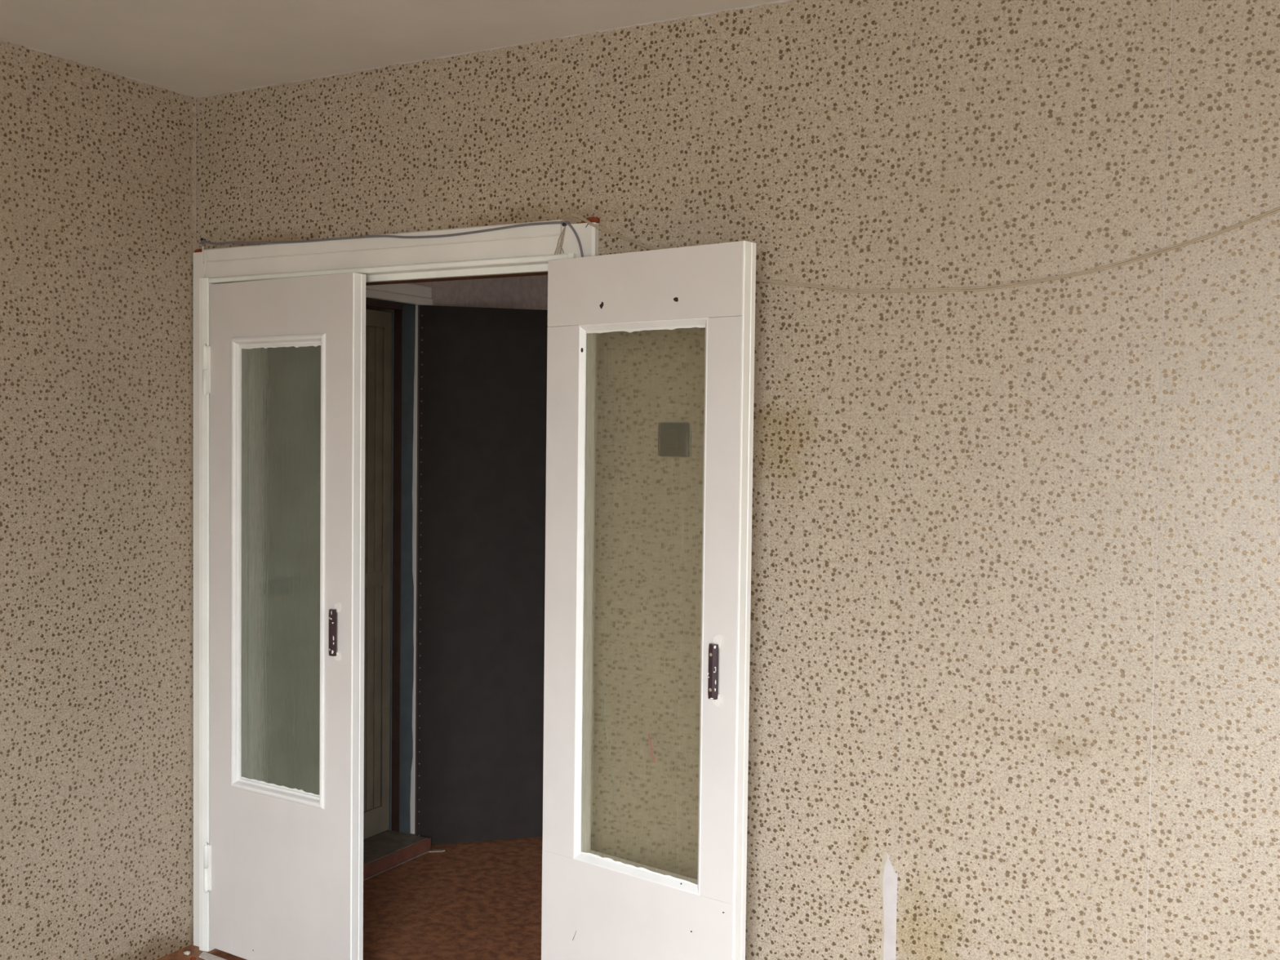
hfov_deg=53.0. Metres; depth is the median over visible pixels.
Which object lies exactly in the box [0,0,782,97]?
ceiling
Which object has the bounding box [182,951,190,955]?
crumb
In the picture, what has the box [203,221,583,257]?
cable
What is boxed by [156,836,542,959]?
floor
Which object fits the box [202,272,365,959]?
door
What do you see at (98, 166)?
wall
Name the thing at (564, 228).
twine
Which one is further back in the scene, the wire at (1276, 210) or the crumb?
the crumb
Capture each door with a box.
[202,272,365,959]
[363,308,394,839]
[414,305,548,844]
[541,240,755,959]
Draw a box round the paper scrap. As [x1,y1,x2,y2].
[429,849,444,852]
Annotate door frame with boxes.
[193,216,599,959]
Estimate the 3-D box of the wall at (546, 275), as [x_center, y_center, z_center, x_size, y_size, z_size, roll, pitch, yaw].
[2.257,0.168,4.160,6.000,2.550,0.200,2,2,29]
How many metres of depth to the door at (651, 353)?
2.97 m
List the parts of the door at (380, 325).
rail, rail, rail, edge moulding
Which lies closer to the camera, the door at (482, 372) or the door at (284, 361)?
the door at (284, 361)
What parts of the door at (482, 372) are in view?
edge trim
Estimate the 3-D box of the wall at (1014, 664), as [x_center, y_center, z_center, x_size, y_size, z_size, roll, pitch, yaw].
[1.256,0.215,2.503,6.140,2.550,0.131,2,2,29]
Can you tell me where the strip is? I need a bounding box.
[199,951,226,959]
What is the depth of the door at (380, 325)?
4.77 m
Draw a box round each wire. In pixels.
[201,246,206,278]
[570,206,1279,293]
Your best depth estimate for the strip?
3.80 m
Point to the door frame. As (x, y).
(523, 251)
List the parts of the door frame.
casing, head casing, sill, head casing, casing corner, casing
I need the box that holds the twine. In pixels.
[554,226,565,254]
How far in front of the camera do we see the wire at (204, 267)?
3.79 m
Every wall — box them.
[0,38,546,959]
[195,0,1279,959]
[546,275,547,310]
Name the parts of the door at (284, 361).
glass pane, handle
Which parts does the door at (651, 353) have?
rail, glass pane, rail, handle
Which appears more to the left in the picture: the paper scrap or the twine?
the paper scrap

